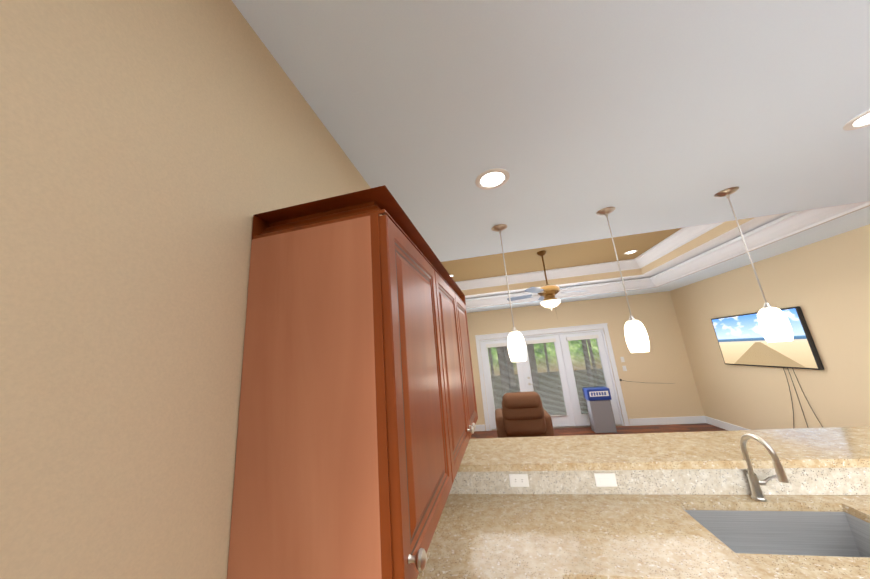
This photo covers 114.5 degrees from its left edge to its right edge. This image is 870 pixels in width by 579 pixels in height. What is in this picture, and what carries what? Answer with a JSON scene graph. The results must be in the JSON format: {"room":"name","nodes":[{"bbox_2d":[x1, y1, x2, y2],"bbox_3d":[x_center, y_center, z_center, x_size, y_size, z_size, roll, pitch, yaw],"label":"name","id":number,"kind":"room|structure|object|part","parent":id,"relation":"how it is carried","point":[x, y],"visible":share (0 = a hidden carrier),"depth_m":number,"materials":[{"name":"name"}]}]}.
{"room":"kitchen","nodes":[
{"label":"kitchen","id":0,"kind":"room"},
{"bbox_2d":[0,0,381,578],"bbox_3d":[-0.659,0.393,-0.351,0.120,2.770,4.860,-7,-13,10],"label":"wall","id":1,"kind":"structure","parent":0,"point":[156,156],"depth_m":0.47,"materials":[{"name":"beige paint"}]},
{"bbox_2d":[227,185,470,578],"bbox_3d":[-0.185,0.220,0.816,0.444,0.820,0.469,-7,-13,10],"label":"upper cabinet","id":2,"kind":"object","parent":1,"relation":"attached to","point":[358,417],"depth_m":0.61,"materials":[{"name":"brown wood"}]},
{"bbox_2d":[455,283,477,434],"bbox_3d":[-0.047,0.369,1.498,0.444,0.820,0.954,-7,-13,10],"label":"upper cabinet","id":3,"kind":"object","parent":1,"relation":"attached to","point":[460,304],"depth_m":1.65,"materials":[{"name":"brown wood"}]},
{"bbox_2d":[232,0,869,312],"bbox_3d":[1.569,-0.919,2.187,6.970,0.570,10.040,-7,-13,10],"label":"ceiling","id":4,"kind":"structure","parent":0,"point":[572,117],"depth_m":1.25,"materials":[{"name":"white paint"}]},
{"bbox_2d":[475,168,509,189],"bbox_3d":[0.337,-0.644,1.645,0.200,0.009,0.200,-7,-13,10],"label":"recessed light","id":5,"kind":"object","parent":4,"relation":"in","point":[494,178],"visible":1,"depth_m":1.64,"materials":[{"name":"white plastic"}]},
{"bbox_2d":[491,224,526,361],"bbox_3d":[0.575,0.010,2.185,0.132,1.072,0.132,-7,-13,10],"label":"pendant light","id":6,"kind":"object","parent":4,"relation":"hanging from","point":[517,350],"visible":1,"depth_m":2.05,"materials":[{"name":"white glass"}]},
{"bbox_2d":[455,259,635,289],"bbox_3d":[2.001,-0.260,5.795,4.120,0.174,0.139,-7,-13,10],"label":"crown molding","id":7,"kind":"structure","parent":4,"relation":"attached to","point":[606,267],"depth_m":5.73,"materials":[{"name":"white paint"}]},
{"bbox_2d":[507,251,587,318],"bbox_3d":[1.801,-0.062,4.512,1.277,1.110,1.224,-7,-13,10],"label":"ceiling fan","id":8,"kind":"object","parent":4,"relation":"hanging from","point":[547,292],"visible":1,"depth_m":4.33,"materials":[{"name":"gold metal"}]},
{"bbox_2d":[465,278,659,307],"bbox_3d":[2.105,0.149,6.101,4.920,0.187,0.142,-7,-13,10],"label":"crown molding","id":9,"kind":"structure","parent":4,"relation":"attached to","point":[643,283],"depth_m":5.93,"materials":[{"name":"white paint"}]},
{"bbox_2d":[596,207,649,352],"bbox_3d":[1.367,-0.089,2.046,0.132,1.072,0.132,-7,-13,10],"label":"pendant light","id":10,"kind":"object","parent":4,"relation":"hanging from","point":[636,337],"visible":1,"depth_m":1.92,"materials":[{"name":"white glass"}]},
{"bbox_2d":[624,250,637,253],"bbox_3d":[3.485,-0.662,4.977,0.200,0.009,0.200,-7,-13,10],"label":"recessed light","id":11,"kind":"object","parent":4,"relation":"in","point":[631,251],"visible":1,"depth_m":4.96,"materials":[{"name":"white plastic"}]},
{"bbox_2d":[444,201,869,261],"bbox_3d":[1.455,-0.553,2.882,4.920,0.187,0.142,-7,-13,10],"label":"crown molding","id":12,"kind":"structure","parent":4,"relation":"attached to","point":[819,212],"depth_m":2.89,"materials":[{"name":"white paint"}]},
{"bbox_2d":[632,229,710,268],"bbox_3d":[3.696,-0.773,4.218,0.139,0.174,2.400,-7,-13,10],"label":"crown molding","id":13,"kind":"structure","parent":4,"relation":"attached to","point":[669,244],"depth_m":4.61,"materials":[{"name":"white paint"}]},
{"bbox_2d":[714,187,792,341],"bbox_3d":[2.159,-0.188,1.908,0.132,1.072,0.132,-7,-13,10],"label":"pendant light","id":14,"kind":"object","parent":4,"relation":"hanging from","point":[774,324],"visible":1,"depth_m":1.79,"materials":[{"name":"white glass"}]},
{"bbox_2d":[648,209,858,287],"bbox_3d":[4.114,-0.497,4.074,0.142,0.187,3.180,-7,-13,10],"label":"crown molding","id":15,"kind":"structure","parent":4,"relation":"attached to","point":[789,224],"depth_m":3.64,"materials":[{"name":"white paint"}]},
{"bbox_2d":[843,110,869,130],"bbox_3d":[2.187,-0.862,1.381,0.200,0.009,0.200,-7,-13,10],"label":"recessed light","id":16,"kind":"object","parent":4,"relation":"in","point":[862,120],"visible":1,"depth_m":1.42,"materials":[{"name":"white plastic"}]},
{"bbox_2d":[467,291,704,429],"bbox_3d":[2.348,1.778,6.616,6.320,2.770,0.120,-7,-13,10],"label":"wall","id":17,"kind":"structure","parent":0,"point":[661,369],"depth_m":6.26,"materials":[{"name":"beige paint"}]},
{"bbox_2d":[474,424,485,430],"bbox_3d":[0.330,3.303,6.618,1.700,0.140,0.019,-7,-13,10],"label":"baseboard","id":18,"kind":"structure","parent":17,"relation":"attached to","point":[478,427],"depth_m":6.49,"materials":[{"name":"white paint"}]},
{"bbox_2d":[480,329,623,430],"bbox_3d":[2.579,2.091,6.486,2.832,2.066,0.140,-7,-13,10],"label":"door unit","id":19,"kind":"structure","parent":17,"relation":"in","point":[573,417],"depth_m":6.46,"materials":[{"name":"white wood"}]},
{"bbox_3d":[2.576,2.093,6.465,0.897,1.998,0.099,-7,-13,10],"label":"french door panel","id":20,"kind":"part","parent":19,"relation":"part of","materials":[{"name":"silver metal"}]},
{"bbox_3d":[3.490,1.984,6.329,0.897,1.998,0.051,-7,-13,10],"label":"french door panel","id":21,"kind":"part","parent":19,"relation":"part of","materials":[{"name":"white wood"}]},
{"bbox_2d":[475,323,629,430],"bbox_3d":[2.562,2.017,6.440,3.044,2.190,0.032,-7,-13,10],"label":"door frame","id":22,"kind":"structure","parent":17,"relation":"attached to","point":[604,326],"depth_m":6.54,"materials":[{"name":"white paint"}]},
{"bbox_2d":[620,357,643,382],"bbox_3d":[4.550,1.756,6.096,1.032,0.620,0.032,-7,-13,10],"label":"light switch","id":23,"kind":"object","parent":17,"relation":"attached to","point":[624,367],"visible":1,"depth_m":6.18,"materials":[{"name":"white plastic"}]},
{"bbox_2d":[628,416,705,425],"bbox_3d":[4.823,2.741,5.833,1.410,0.140,0.019,-7,-13,10],"label":"baseboard","id":24,"kind":"structure","parent":17,"relation":"attached to","point":[681,420],"depth_m":5.82,"materials":[{"name":"white paint"}]},
{"bbox_2d":[704,416,749,430],"bbox_3d":[5.153,2.253,3.879,0.016,0.140,3.840,-7,-13,10],"label":"baseboard","id":25,"kind":"structure","parent":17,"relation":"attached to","point":[724,425],"depth_m":5.27,"materials":[{"name":"white paint"}]},
{"bbox_2d":[470,423,727,438],"bbox_3d":[1.820,2.069,1.484,6.970,0.050,10.040,-7,-13,10],"label":"floor","id":26,"kind":"structure","parent":0,"point":[699,427],"depth_m":5.68,"materials":[{"name":"brown wood"}]},
{"bbox_2d":[417,570,572,578],"bbox_3d":[0.058,1.470,0.422,0.750,0.914,1.290,-7,-13,10],"label":"countertop","id":27,"kind":"structure","parent":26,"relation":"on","point":[426,574],"depth_m":1.13,"materials":[{"name":"beige stone"}]},
{"bbox_2d":[495,391,553,437],"bbox_3d":[1.568,2.327,5.036,0.940,1.030,1.120,-7,-13,10],"label":"recliner chair","id":28,"kind":"object","parent":26,"relation":"on","point":[522,414],"visible":0.83,"depth_m":4.61,"materials":[{"name":"brown leather"}]},
{"bbox_2d":[582,386,616,432],"bbox_3d":[3.422,2.488,5.814,0.440,0.850,0.304,-7,-13,10],"label":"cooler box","id":29,"kind":"object","parent":26,"relation":"on","point":[600,410],"visible":0.98,"depth_m":5.71,"materials":[{"name":"grey plastic"}]},
{"bbox_2d":[424,426,869,578],"bbox_3d":[1.419,1.420,1.436,3.075,1.252,1.160,-7,-13,10],"label":"countertop","id":30,"kind":"structure","parent":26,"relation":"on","point":[769,504],"depth_m":1.47,"materials":[{"name":"beige stone"}]},
{"bbox_2d":[508,469,869,486],"bbox_3d":[1.540,1.064,1.567,2.195,0.072,0.008,-7,-13,10],"label":"backsplash","id":31,"kind":"structure","parent":30,"relation":"attached to","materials":[{"name":"beige stone"}]},
{"bbox_2d":[670,224,869,429],"bbox_3d":[5.034,0.885,3.779,0.120,2.770,4.890,-7,-13,10],"label":"wall","id":32,"kind":"structure","parent":0,"point":[824,284],"depth_m":3.82,"materials":[{"name":"beige paint"}]},
{"bbox_2d":[711,306,823,369],"bbox_3d":[5.032,0.782,4.371,0.052,0.820,1.520,-7,-13,10],"label":"screen","id":33,"kind":"object","parent":32,"relation":"attached to","point":[741,339],"visible":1,"depth_m":4.28,"materials":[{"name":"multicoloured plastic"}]},
{"bbox_2d":[783,368,793,428],"bbox_3d":[5.093,1.605,4.033,0.010,0.951,0.205,-7,-13,10],"label":"cable","id":34,"kind":"object","parent":33,"relation":"hanging from","point":[783,368],"depth_m":4.00,"materials":[{"name":"black plastic"}]},
{"bbox_2d":[787,368,807,426],"bbox_3d":[5.064,1.573,3.889,0.010,0.950,0.025,-7,-13,10],"label":"cable","id":35,"kind":"object","parent":33,"relation":"hanging from","point":[798,398],"depth_m":3.89,"materials":[{"name":"black plastic"}]},
{"bbox_2d":[792,368,822,426],"bbox_3d":[5.031,1.538,3.726,0.010,0.951,0.185,-7,-13,10],"label":"cable","id":36,"kind":"object","parent":33,"relation":"hanging from","point":[792,368],"depth_m":3.79,"materials":[{"name":"black plastic"}]},
{"label":"outside","id":37,"kind":"structure","parent":0,"visible":0},
{"bbox_2d":[483,331,601,375],"bbox_3d":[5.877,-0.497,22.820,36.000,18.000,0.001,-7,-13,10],"label":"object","id":38,"kind":"structure","parent":37,"point":[539,346],"depth_m":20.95,"materials":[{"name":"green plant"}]},
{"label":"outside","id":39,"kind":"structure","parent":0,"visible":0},
{"bbox_2d":[488,332,605,414],"bbox_3d":[4.416,-1.853,15.430,36.000,14.506,15.500,-7,-13,10],"label":"trunks","id":40,"kind":"object","parent":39,"point":[504,350],"visible":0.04,"depth_m":12.67,"materials":[{"name":"brown plant"}]}
]}

